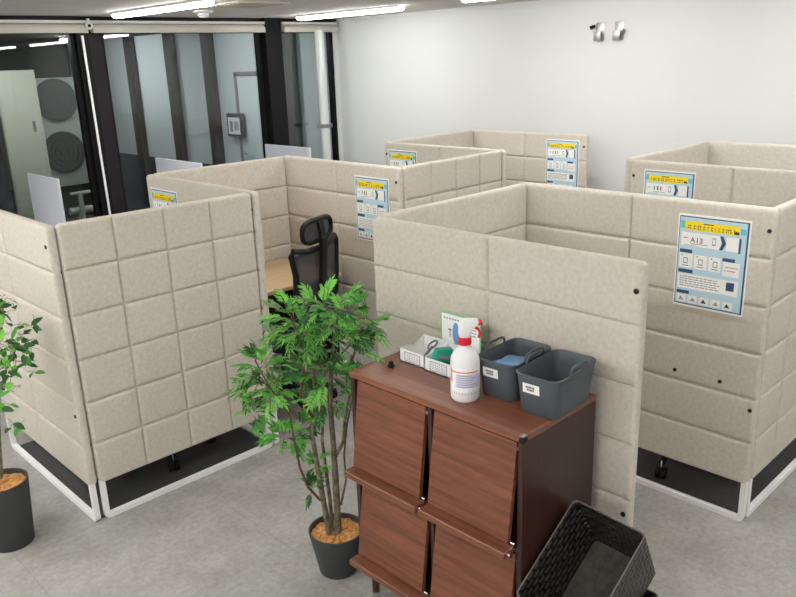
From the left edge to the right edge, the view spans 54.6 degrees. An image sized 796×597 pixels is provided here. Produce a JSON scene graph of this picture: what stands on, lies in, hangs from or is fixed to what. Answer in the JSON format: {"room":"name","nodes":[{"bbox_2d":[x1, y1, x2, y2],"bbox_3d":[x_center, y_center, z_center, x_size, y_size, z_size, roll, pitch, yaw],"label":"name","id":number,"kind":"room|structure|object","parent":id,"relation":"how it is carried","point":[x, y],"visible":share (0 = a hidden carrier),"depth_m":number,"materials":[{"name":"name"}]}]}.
{"room":"cubicle office","nodes":[
{"label":"cubicle office","id":0,"kind":"room"},
{"bbox_2d":[0,0,535,43],"bbox_3d":[-1.780,-2.204,5.584,12.100,0.130,18.000,-18,23,-42],"label":"ceiling","id":1,"kind":"structure","parent":0,"point":[85,8],"depth_m":6.46,"materials":[{"name":"white paint"}]},
{"bbox_2d":[58,37,66,41],"bbox_3d":[-4.603,-3.723,11.018,0.100,0.060,1.000,-18,23,-42],"label":"lamp","id":2,"kind":"object","parent":1,"relation":"attached to","point":[62,39],"visible":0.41,"depth_m":11.25,"materials":[{"name":"white paint"}]},
{"bbox_2d":[110,0,214,18],"bbox_3d":[-1.811,-2.187,5.834,0.100,0.048,1.430,-18,23,-42],"label":"ceiling light","id":3,"kind":"object","parent":1,"relation":"attached to","point":[190,4],"visible":1,"depth_m":5.72,"materials":[{"name":"white paint"}]},
{"bbox_2d":[193,10,212,17],"bbox_3d":[-1.637,-2.390,6.481,0.170,0.055,0.170,-18,23,-42],"label":"smoke detector","id":4,"kind":"object","parent":1,"relation":"attached to","point":[201,13],"visible":1,"depth_m":6.44,"materials":[{"name":"white plastic"}]},
{"bbox_2d":[206,1,289,7],"bbox_3d":[-1.161,-2.252,5.913,0.480,0.016,0.480,-18,23,-42],"label":"ceiling vent","id":5,"kind":"object","parent":1,"relation":"in","point":[234,4],"visible":0.91,"depth_m":5.83,"materials":[{"name":"beige metal"}]},
{"bbox_2d":[296,5,404,20],"bbox_3d":[-0.473,-2.644,7.149,0.100,0.048,1.430,-18,23,-42],"label":"ceiling light","id":6,"kind":"object","parent":1,"relation":"attached to","point":[392,8],"visible":1,"depth_m":7.05,"materials":[{"name":"white paint"}]},
{"bbox_2d":[462,0,486,2],"bbox_3d":[1.013,-2.166,5.436,0.100,0.048,1.430,-18,23,-42],"label":"ceiling light","id":7,"kind":"object","parent":1,"relation":"attached to","point":[464,1],"visible":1,"depth_m":5.86,"materials":[{"name":"white paint"}]},
{"bbox_2d":[0,191,795,596],"bbox_3d":[-1.687,0.378,6.387,12.100,0.100,18.000,-18,23,-42],"label":"floor","id":8,"kind":"structure","parent":0,"point":[239,529],"depth_m":3.62,"materials":[{"name":"grey carpet"}]},
{"bbox_2d":[0,294,44,552],"bbox_3d":[-1.794,0.496,3.548,0.419,1.365,0.340,-10,19,-23],"label":"potted plant","id":9,"kind":"object","parent":8,"relation":"on","point":[16,516],"visible":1,"depth_m":3.56,"materials":[{"name":"green plant"}]},
{"bbox_2d":[0,70,61,271],"bbox_3d":[-3.874,-1.292,8.155,0.400,2.150,0.072,-18,23,-42],"label":"door","id":10,"kind":"structure","parent":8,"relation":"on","point":[20,112],"depth_m":8.00,"materials":[{"name":"beige metal"}]},
{"bbox_2d":[0,77,93,218],"bbox_3d":[-3.818,-1.356,8.540,0.870,2.080,0.378,-18,23,-42],"label":"outdoor unit","id":11,"kind":"object","parent":8,"relation":"on","point":[57,97],"visible":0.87,"depth_m":8.35,"materials":[{"name":"grey"}]},
{"bbox_2d":[37,79,76,121],"bbox_3d":[-3.660,-2.120,8.247,0.450,0.450,0.030,-18,23,-42],"label":"fan grille","id":12,"kind":"object","parent":11,"relation":"attached to","point":[57,97],"depth_m":8.25,"materials":[{"name":"black"}]},
{"bbox_2d":[46,131,84,172],"bbox_3d":[-3.641,-1.595,8.410,0.450,0.450,0.030,-18,23,-42],"label":"fan grille","id":13,"kind":"object","parent":11,"relation":"attached to","point":[65,149],"depth_m":8.41,"materials":[{"name":"black"}]},
{"bbox_2d":[0,209,100,521],"bbox_3d":[-1.924,0.285,4.016,0.050,1.500,1.188,-18,23,-42],"label":"screen","id":14,"kind":"object","parent":8,"relation":"on","point":[51,408],"visible":0.87,"depth_m":3.77,"materials":[{"name":"fabric"}]},
{"bbox_2d":[70,190,90,219],"bbox_3d":[-3.265,-0.741,8.456,0.520,0.918,0.040,-18,23,-42],"label":"pipe","id":15,"kind":"object","parent":8,"relation":"on","point":[79,194],"visible":0.28,"depth_m":8.24,"materials":[{"name":"grey metal"}]},
{"bbox_2d":[68,205,92,219],"bbox_3d":[-3.325,-0.673,8.544,0.520,0.739,0.080,-18,23,-42],"label":"pipe","id":16,"kind":"object","parent":8,"relation":"on","point":[89,208],"visible":0.31,"depth_m":8.32,"materials":[{"name":"grey metal"}]},
{"bbox_2d":[122,36,150,205],"bbox_3d":[-4.159,-2.807,12.335,0.135,2.620,0.300,-18,23,-42],"label":"post","id":17,"kind":"object","parent":8,"relation":"on","point":[128,42],"visible":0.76,"depth_m":12.24,"materials":[{"name":"black metal"}]},
{"bbox_2d":[20,424,259,517],"bbox_3d":[-1.519,0.874,4.592,1.039,0.006,1.129,-18,23,-42],"label":"carpet","id":18,"kind":"object","parent":8,"relation":"on","point":[129,486],"visible":0.43,"depth_m":4.32,"materials":[{"name":"grey carpet"}]},
{"bbox_2d":[168,437,215,471],"bbox_3d":[-1.438,0.276,4.357,0.680,1.266,0.701,-13,20,-30],"label":"office chair","id":19,"kind":"object","parent":18,"relation":"on","point":[172,464],"visible":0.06,"depth_m":4.26,"materials":[{"name":"black plastic"}]},
{"bbox_2d":[55,192,272,517],"bbox_3d":[-1.133,0.267,3.982,1.028,1.500,0.045,-18,23,-42],"label":"screen","id":20,"kind":"object","parent":8,"relation":"on","point":[162,301],"visible":0.95,"depth_m":3.88,"materials":[{"name":"fabric"}]},
{"bbox_2d":[162,34,187,160],"bbox_3d":[-3.288,-2.574,11.484,0.135,2.620,0.280,-18,23,-42],"label":"post","id":21,"kind":"object","parent":8,"relation":"on","point":[168,40],"visible":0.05,"depth_m":11.32,"materials":[{"name":"black metal"}]},
{"bbox_2d":[146,174,278,444],"bbox_3d":[-1.150,0.035,4.732,0.050,1.500,1.198,-18,23,-42],"label":"screen","id":22,"kind":"object","parent":8,"relation":"on","point":[187,190],"visible":0.16,"depth_m":4.37,"materials":[{"name":"fabric"}]},
{"bbox_2d":[150,187,177,207],"bbox_3d":[-1.449,-0.470,4.840,0.004,0.430,0.325,-18,23,-42],"label":"poster","id":23,"kind":"object","parent":22,"relation":"attached to","point":[160,197],"visible":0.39,"depth_m":4.80,"materials":[{"name":"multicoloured paper"}]},
{"bbox_2d":[199,33,225,164],"bbox_3d":[-2.565,-2.380,10.776,0.135,2.620,0.280,-18,23,-42],"label":"post","id":24,"kind":"object","parent":8,"relation":"on","point":[206,39],"visible":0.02,"depth_m":10.62,"materials":[{"name":"black metal"}]},
{"bbox_2d":[153,156,290,356],"bbox_3d":[-1.180,-0.205,5.507,1.037,1.500,0.045,-18,23,-42],"label":"screen","id":25,"kind":"object","parent":8,"relation":"on","point":[266,176],"visible":0.2,"depth_m":5.56,"materials":[{"name":"fabric"}]},
{"bbox_2d":[281,33,302,146],"bbox_3d":[-1.280,-2.036,9.519,0.135,2.620,0.240,-18,23,-42],"label":"post","id":26,"kind":"object","parent":8,"relation":"on","point":[288,39],"visible":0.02,"depth_m":9.32,"materials":[{"name":"black metal"}]},
{"bbox_2d":[288,120,292,143],"bbox_3d":[-1.412,-2.064,9.552,0.076,0.285,0.260,-18,23,-42],"label":"switch box","id":27,"kind":"object","parent":26,"relation":"attached to","point":[289,121],"visible":0.13,"depth_m":9.46,"materials":[{"name":"black"}]},
{"bbox_2d":[265,258,340,369],"bbox_3d":[-0.942,0.230,5.328,0.935,0.760,0.655,-18,23,-42],"label":"desk","id":28,"kind":"object","parent":8,"relation":"on","point":[279,276],"visible":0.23,"depth_m":5.40,"materials":[{"name":"brown wood"}]},
{"bbox_2d":[271,214,338,416],"bbox_3d":[-0.733,0.082,4.924,0.701,1.266,0.680,7,19,26],"label":"office chair","id":29,"kind":"object","parent":8,"relation":"on","point":[314,265],"visible":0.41,"depth_m":4.66,"materials":[{"name":"black fabric"}]},
{"bbox_2d":[223,275,390,579],"bbox_3d":[-0.358,0.550,3.205,0.714,1.368,0.440,-3,17,-3],"label":"potted plant","id":30,"kind":"object","parent":8,"relation":"on","point":[334,537],"visible":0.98,"depth_m":3.13,"materials":[{"name":"green plant"}]},
{"bbox_2d":[314,30,332,159],"bbox_3d":[-0.798,-1.680,8.573,0.200,2.470,0.110,-18,23,-42],"label":"vertical pipe","id":31,"kind":"object","parent":8,"relation":"on","point":[324,124],"visible":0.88,"depth_m":8.37,"materials":[{"name":"grey metal"}]},
{"bbox_2d":[283,155,403,366],"bbox_3d":[-0.387,-0.222,5.469,0.050,1.500,1.224,-18,23,-42],"label":"screen","id":32,"kind":"object","parent":8,"relation":"on","point":[315,187],"visible":0.44,"depth_m":5.35,"materials":[{"name":"fabric"}]},
{"bbox_2d":[354,175,389,240],"bbox_3d":[-0.168,-0.584,5.073,0.004,0.430,0.325,-18,23,-42],"label":"poster","id":33,"kind":"object","parent":32,"relation":"attached to","point":[371,193],"visible":0.86,"depth_m":5.08,"materials":[{"name":"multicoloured paper"}]},
{"bbox_2d":[385,130,472,147],"bbox_3d":[0.316,-0.720,6.987,1.105,1.500,0.045,-18,23,-42],"label":"screen","id":34,"kind":"object","parent":8,"relation":"on","point":[464,138],"visible":0.04,"depth_m":6.88,"materials":[{"name":"fabric"}]},
{"bbox_2d":[385,142,505,187],"bbox_3d":[0.356,-0.463,6.156,0.050,1.500,1.234,-18,23,-42],"label":"screen","id":35,"kind":"object","parent":8,"relation":"on","point":[425,152],"visible":0.14,"depth_m":5.95,"materials":[{"name":"fabric"}]},
{"bbox_2d":[388,149,416,167],"bbox_3d":[0.041,-0.988,6.275,0.004,0.430,0.325,-18,23,-42],"label":"poster","id":36,"kind":"object","parent":35,"relation":"attached to","point":[399,158],"visible":0.41,"depth_m":6.23,"materials":[{"name":"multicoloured paper"}]},
{"bbox_2d":[402,150,500,208],"bbox_3d":[0.403,-0.231,5.407,0.985,1.500,0.045,-18,23,-42],"label":"screen","id":37,"kind":"object","parent":8,"relation":"on","point":[444,179],"visible":0.18,"depth_m":5.17,"materials":[{"name":"fabric"}]},
{"bbox_2d":[378,184,525,240],"bbox_3d":[0.316,0.229,3.937,1.058,1.500,0.045,-18,23,-42],"label":"screen","id":38,"kind":"object","parent":8,"relation":"on","point":[500,212],"visible":0.16,"depth_m":3.83,"materials":[{"name":"fabric"}]},
{"bbox_2d":[344,352,595,596],"bbox_3d":[0.239,0.800,2.896,0.499,1.032,0.816,-18,23,-42],"label":"base cabinet","id":39,"kind":"object","parent":8,"relation":"on","point":[455,499],"visible":0.91,"depth_m":2.66,"materials":[{"name":"brown wood"}]},
{"bbox_2d":[388,361,393,367],"bbox_3d":[-0.027,0.249,2.931,0.026,0.022,0.026,-18,23,-42],"label":"stopper","id":40,"kind":"object","parent":39,"relation":"on","point":[390,365],"visible":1,"depth_m":2.92,"materials":[{"name":"black plastic"}]},
{"bbox_2d":[399,334,448,367],"bbox_3d":[0.102,0.203,2.983,0.141,0.070,0.134,-18,23,-42],"label":"tray","id":41,"kind":"object","parent":39,"relation":"on","point":[411,354],"visible":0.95,"depth_m":3.00,"materials":[{"name":"white plastic"}]},
{"bbox_2d":[361,434,517,552],"bbox_3d":[0.260,0.701,2.897,0.401,0.020,0.766,-18,23,-42],"label":"shelf","id":42,"kind":"object","parent":39,"relation":"attached to","point":[426,466],"depth_m":2.81,"materials":[{"name":"brown wood"}]},
{"bbox_2d":[424,342,476,377],"bbox_3d":[0.196,0.231,2.881,0.141,0.070,0.140,-18,23,-42],"label":"tray","id":43,"kind":"object","parent":39,"relation":"on","point":[431,365],"visible":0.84,"depth_m":2.85,"materials":[{"name":"white plastic"}]},
{"bbox_2d":[424,340,437,354],"bbox_3d":[0.114,0.201,2.950,0.107,0.064,0.036,-18,23,-42],"label":"scissors","id":44,"kind":"object","parent":43,"relation":"in","point":[436,341],"visible":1,"depth_m":2.95,"materials":[{"name":"grey plastic"}]},
{"bbox_2d":[432,347,453,364],"bbox_3d":[0.178,0.218,2.888,0.102,0.068,0.036,-5,17,-9],"label":"tape dispenser","id":45,"kind":"object","parent":43,"relation":"in","point":[440,351],"visible":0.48,"depth_m":2.87,"materials":[{"name":"teal plastic"}]},
{"bbox_2d":[437,356,450,359],"bbox_3d":[0.206,0.222,2.843,0.127,0.034,0.014,-6,18,-13],"label":"marker pen","id":46,"kind":"object","parent":43,"relation":"on","point":[438,357],"visible":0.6,"depth_m":2.83,"materials":[{"name":"grey plastic"}]},
{"bbox_2d":[441,310,480,353],"bbox_3d":[0.242,0.146,2.986,0.055,0.168,0.208,-18,23,-42],"label":"sign stand","id":47,"kind":"object","parent":39,"relation":"on","point":[449,321],"visible":0.34,"depth_m":3.00,"materials":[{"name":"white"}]},
{"bbox_2d":[450,318,482,402],"bbox_3d":[0.226,0.204,2.604,0.101,0.283,0.101,12,22,39],"label":"spray bottle","id":48,"kind":"object","parent":39,"relation":"on","point":[464,361],"visible":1,"depth_m":2.57,"materials":[{"name":"white plastic"}]},
{"bbox_2d":[478,336,550,401],"bbox_3d":[0.405,0.235,2.681,0.171,0.166,0.251,14,23,42],"label":"storage bin","id":49,"kind":"object","parent":39,"relation":"on","point":[500,381],"visible":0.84,"depth_m":2.62,"materials":[{"name":"grey plastic"}]},
{"bbox_2d":[494,355,529,364],"bbox_3d":[0.389,0.255,2.661,0.121,0.114,0.173,12,22,38],"label":"folded cloths","id":50,"kind":"object","parent":49,"relation":"in","point":[509,359],"visible":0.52,"depth_m":2.64,"materials":[{"name":"blue fabric"}]},
{"bbox_2d":[516,349,595,419],"bbox_3d":[0.522,0.272,2.546,0.173,0.168,0.272,13,23,41],"label":"storage bin","id":51,"kind":"object","parent":39,"relation":"on","point":[557,382],"visible":1,"depth_m":2.50,"materials":[{"name":"grey plastic"}]},
{"bbox_2d":[373,217,648,526],"bbox_3d":[0.373,0.480,3.122,0.050,1.500,1.284,-18,23,-42],"label":"screen","id":52,"kind":"object","parent":8,"relation":"on","point":[592,304],"visible":0.44,"depth_m":2.78,"materials":[{"name":"fabric"}]},
{"bbox_2d":[472,129,588,187],"bbox_3d":[1.142,-0.742,6.964,0.050,1.500,1.258,-18,23,-42],"label":"screen","id":53,"kind":"object","parent":8,"relation":"on","point":[525,151],"visible":0.23,"depth_m":6.78,"materials":[{"name":"fabric"}]},
{"bbox_2d":[546,139,578,186],"bbox_3d":[1.389,-1.127,6.530,0.004,0.430,0.325,-18,23,-42],"label":"poster","id":54,"kind":"object","parent":53,"relation":"attached to","point":[562,156],"visible":0.9,"depth_m":6.52,"materials":[{"name":"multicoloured paper"}]},
{"bbox_2d":[521,182,779,521],"bbox_3d":[1.145,0.217,3.879,0.050,1.500,1.330,-18,23,-42],"label":"screen","id":55,"kind":"object","parent":8,"relation":"on","point":[702,369],"visible":0.53,"depth_m":3.64,"materials":[{"name":"fabric"}]},
{"bbox_2d":[673,213,751,316],"bbox_3d":[1.396,-0.152,3.446,0.004,0.430,0.325,-18,23,-42],"label":"poster","id":56,"kind":"object","parent":55,"relation":"attached to","point":[712,253],"visible":1,"depth_m":3.44,"materials":[{"name":"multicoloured paper"}]},
{"bbox_2d":[624,141,708,191],"bbox_3d":[1.873,-0.297,5.447,1.120,1.500,0.045,-18,23,-42],"label":"screen","id":57,"kind":"object","parent":8,"relation":"on","point":[697,153],"visible":0.06,"depth_m":5.27,"materials":[{"name":"fabric"}]},
{"bbox_2d":[629,159,795,206],"bbox_3d":[1.934,-0.031,4.585,0.050,1.500,1.285,-18,23,-42],"label":"screen","id":58,"kind":"object","parent":8,"relation":"on","point":[765,187],"visible":0.14,"depth_m":4.38,"materials":[{"name":"fabric"}]},
{"bbox_2d":[643,169,695,198],"bbox_3d":[1.637,-0.560,4.684,0.004,0.430,0.325,-18,23,-42],"label":"poster","id":59,"kind":"object","parent":58,"relation":"attached to","point":[656,182],"visible":0.42,"depth_m":4.64,"materials":[{"name":"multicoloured paper"}]},
{"bbox_2d":[636,438,795,512],"bbox_3d":[1.567,0.809,4.441,1.043,0.006,1.217,-18,23,-42],"label":"carpet","id":60,"kind":"object","parent":8,"relation":"on","point":[715,489],"visible":0.17,"depth_m":4.01,"materials":[{"name":"grey carpet"}]},
{"bbox_2d":[655,455,667,478],"bbox_3d":[1.502,0.247,4.108,0.680,1.266,0.701,-16,22,-37],"label":"office chair","id":61,"kind":"object","parent":60,"relation":"on","point":[659,469],"visible":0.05,"depth_m":4.02,"materials":[{"name":"black plastic"}]},
{"bbox_2d":[701,140,795,170],"bbox_3d":[2.733,-0.315,5.404,0.045,1.500,1.385,-18,23,-42],"label":"screen","id":62,"kind":"object","parent":8,"relation":"on","point":[739,154],"visible":0.04,"depth_m":5.40,"materials":[{"name":"fabric"}]},
{"bbox_2d":[745,198,795,516],"bbox_3d":[1.984,0.211,3.800,1.032,1.500,0.045,-18,23,-42],"label":"screen","id":63,"kind":"object","parent":8,"relation":"on","point":[776,416],"visible":0.85,"depth_m":3.57,"materials":[{"name":"fabric"}]},
{"bbox_3d":[-3.786,0.345,6.365,8.900,0.120,0.100,-18,23,-42],"label":"trim","id":64,"kind":"structure","parent":8,"relation":"on","visible":0},
{"bbox_2d":[0,33,100,301],"bbox_3d":[-3.427,-0.983,6.383,1.850,2.380,0.060,-18,23,-42],"label":"window","id":65,"kind":"structure","parent":64,"relation":"on","point":[70,36],"depth_m":6.83,"materials":[{"name":"black metal"}]},
{"bbox_2d":[0,18,110,214],"bbox_3d":[-3.392,-1.262,6.186,2.169,1.868,0.116,-18,23,-42],"label":"roller blind","id":66,"kind":"object","parent":65,"relation":"attached to","point":[6,26],"visible":0.98,"depth_m":6.45,"materials":[{"name":"white"}]},
{"bbox_2d":[74,33,113,215],"bbox_3d":[-3.413,-0.979,6.369,2.050,2.380,0.120,-18,23,-42],"label":"trim","id":67,"kind":"structure","parent":64,"relation":"on","point":[77,36],"depth_m":6.85,"materials":[{"name":"black metal"}]},
{"bbox_2d":[88,30,125,213],"bbox_3d":[-2.647,-1.231,7.091,0.115,2.380,0.110,-18,23,-42],"label":"trim","id":68,"kind":"structure","parent":64,"relation":"on","point":[95,41],"depth_m":6.94,"materials":[{"name":"black metal"}]},
{"bbox_2d":[100,32,268,211],"bbox_3d":[-2.008,-1.446,7.706,1.720,2.380,0.060,-18,23,-42],"label":"window","id":69,"kind":"structure","parent":64,"relation":"attached to","point":[257,38],"depth_m":7.96,"materials":[{"name":"black metal"}]},
{"bbox_2d":[260,18,289,145],"bbox_3d":[-1.299,-1.704,8.303,0.200,2.470,0.160,-18,23,-42],"label":"trim","id":70,"kind":"structure","parent":64,"relation":"on","point":[271,39],"depth_m":8.06,"materials":[{"name":"black metal"}]},
{"bbox_3d":[-2.062,-0.300,7.230,4.100,0.720,0.740,-18,23,-42],"label":"countertop","id":71,"kind":"structure","parent":8,"relation":"on","visible":0},
{"bbox_2d":[27,173,65,248],"bbox_3d":[-2.878,-0.700,6.352,0.100,0.620,0.630,-18,23,-42],"label":"screen","id":72,"kind":"object","parent":71,"relation":"on","point":[45,192],"visible":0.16,"depth_m":6.29,"materials":[{"name":"grey"}]},
{"bbox_2d":[155,158,202,172],"bbox_3d":[-1.982,-0.954,7.067,0.100,0.620,0.810,-18,23,-42],"label":"screen","id":73,"kind":"object","parent":71,"relation":"on","point":[162,164],"visible":0.14,"depth_m":7.04,"materials":[{"name":"grey"}]},
{"bbox_2d":[265,144,310,157],"bbox_3d":[-1.121,-1.260,7.950,0.100,0.620,0.750,-18,23,-42],"label":"screen","id":74,"kind":"object","parent":71,"relation":"on","point":[271,150],"visible":0.11,"depth_m":7.87,"materials":[{"name":"grey"}]},
{"bbox_3d":[0.674,1.251,2.665,0.380,0.277,0.270,-18,23,-42],"label":"woven box","id":75,"kind":"object","parent":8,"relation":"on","visible":0},
{"bbox_2d":[552,589,657,596],"bbox_3d":[0.670,1.161,2.637,0.380,0.277,0.270,-18,23,-42],"label":"woven box","id":76,"kind":"object","parent":75,"relation":"in","point":[648,593],"visible":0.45,"depth_m":2.65,"materials":[{"name":"grey plastic"}]},
{"bbox_2d":[517,500,654,596],"bbox_3d":[0.637,0.935,2.538,0.459,0.449,0.279,-18,23,-41],"label":"woven box","id":77,"kind":"object","parent":76,"relation":"on","point":[590,552],"visible":1,"depth_m":2.63,"materials":[{"name":"grey plastic"}]},
{"bbox_2d":[336,0,795,191],"bbox_3d":[3.021,-0.904,5.428,0.120,2.590,10.555,-18,23,-42],"label":"wall","id":78,"kind":"structure","parent":0,"point":[681,72],"depth_m":6.57,"materials":[{"name":"white paint"}]},
{"bbox_2d":[0,16,335,21],"bbox_3d":[-3.879,-2.028,5.635,8.900,0.090,0.080,-18,23,-42],"label":"trim","id":79,"kind":"structure","parent":78,"relation":"attached to","point":[1,17],"depth_m":7.05,"materials":[{"name":"black metal"}]},
{"bbox_2d":[90,20,264,32],"bbox_3d":[-2.017,-2.551,7.246,1.810,0.104,0.104,-18,23,-42],"label":"roller blind","id":80,"kind":"object","parent":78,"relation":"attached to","point":[99,26],"visible":0.89,"depth_m":7.15,"materials":[{"name":"white fabric"}]},
{"bbox_2d":[281,22,337,31],"bbox_3d":[-0.954,-2.898,8.238,0.740,0.104,0.104,-18,23,-42],"label":"roller blind","id":81,"kind":"object","parent":78,"relation":"attached to","point":[285,26],"visible":0.95,"depth_m":8.18,"materials":[{"name":"white fabric"}]},
{"bbox_2d":[281,32,338,160],"bbox_3d":[-0.984,-1.780,8.662,0.760,2.380,0.060,-18,23,-42],"label":"window","id":82,"kind":"structure","parent":78,"relation":"in","point":[329,43],"depth_m":8.73,"materials":[{"name":"black metal"}]},
{"bbox_2d":[332,32,343,160],"bbox_3d":[-0.692,-1.875,8.934,0.060,2.380,0.080,-18,23,-42],"label":"trim","id":83,"kind":"structure","parent":78,"relation":"attached to","point":[334,34],"depth_m":8.77,"materials":[{"name":"white paint"}]},
{"bbox_2d":[589,22,604,40],"bbox_3d":[1.630,-2.193,6.340,0.050,0.145,0.126,-18,23,-42],"label":"wall bracket","id":84,"kind":"object","parent":78,"relation":"attached to","point":[600,27],"visible":1,"depth_m":6.32,"materials":[{"name":"silver metal"}]},
{"bbox_2d":[612,21,624,39],"bbox_3d":[1.778,-2.151,6.189,0.059,0.145,0.116,-18,23,-42],"label":"wall bracket","id":85,"kind":"object","parent":78,"relation":"attached to","point":[618,33],"visible":1,"depth_m":6.20,"materials":[{"name":"silver metal"}]},
{"label":"outside","id":86,"kind":"structure","parent":0,"visible":0},
{"bbox_2d":[66,33,332,201],"bbox_3d":[-3.269,-2.620,11.632,0.100,2.620,7.445,-18,23,-42],"label":"wall","id":87,"kind":"structure","parent":86,"point":[234,52],"depth_m":11.23,"materials":[{"name":"grey"}]},
{"bbox_2d":[226,113,245,136],"bbox_3d":[-2.178,-2.335,10.369,0.066,0.300,0.340,-18,23,-42],"label":"framed notice","id":88,"kind":"object","parent":87,"relation":"attached to","point":[235,121],"visible":1,"depth_m":10.31,"materials":[{"name":"black"}]},
{"bbox_2d":[233,71,263,161],"bbox_3d":[-1.900,-1.951,10.263,0.080,2.060,0.740,-18,23,-42],"label":"door","id":89,"kind":"structure","parent":87,"relation":"in","point":[245,82],"depth_m":10.19,"materials":[{"name":"grey glass"}]},
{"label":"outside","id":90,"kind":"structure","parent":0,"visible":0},
{"bbox_2d":[0,43,81,201],"bbox_3d":[-9.066,-2.261,11.152,8.950,2.620,0.100,-18,23,-42],"label":"wall","id":91,"kind":"structure","parent":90,"point":[47,60],"depth_m":13.44,"materials":[{"name":"black"}]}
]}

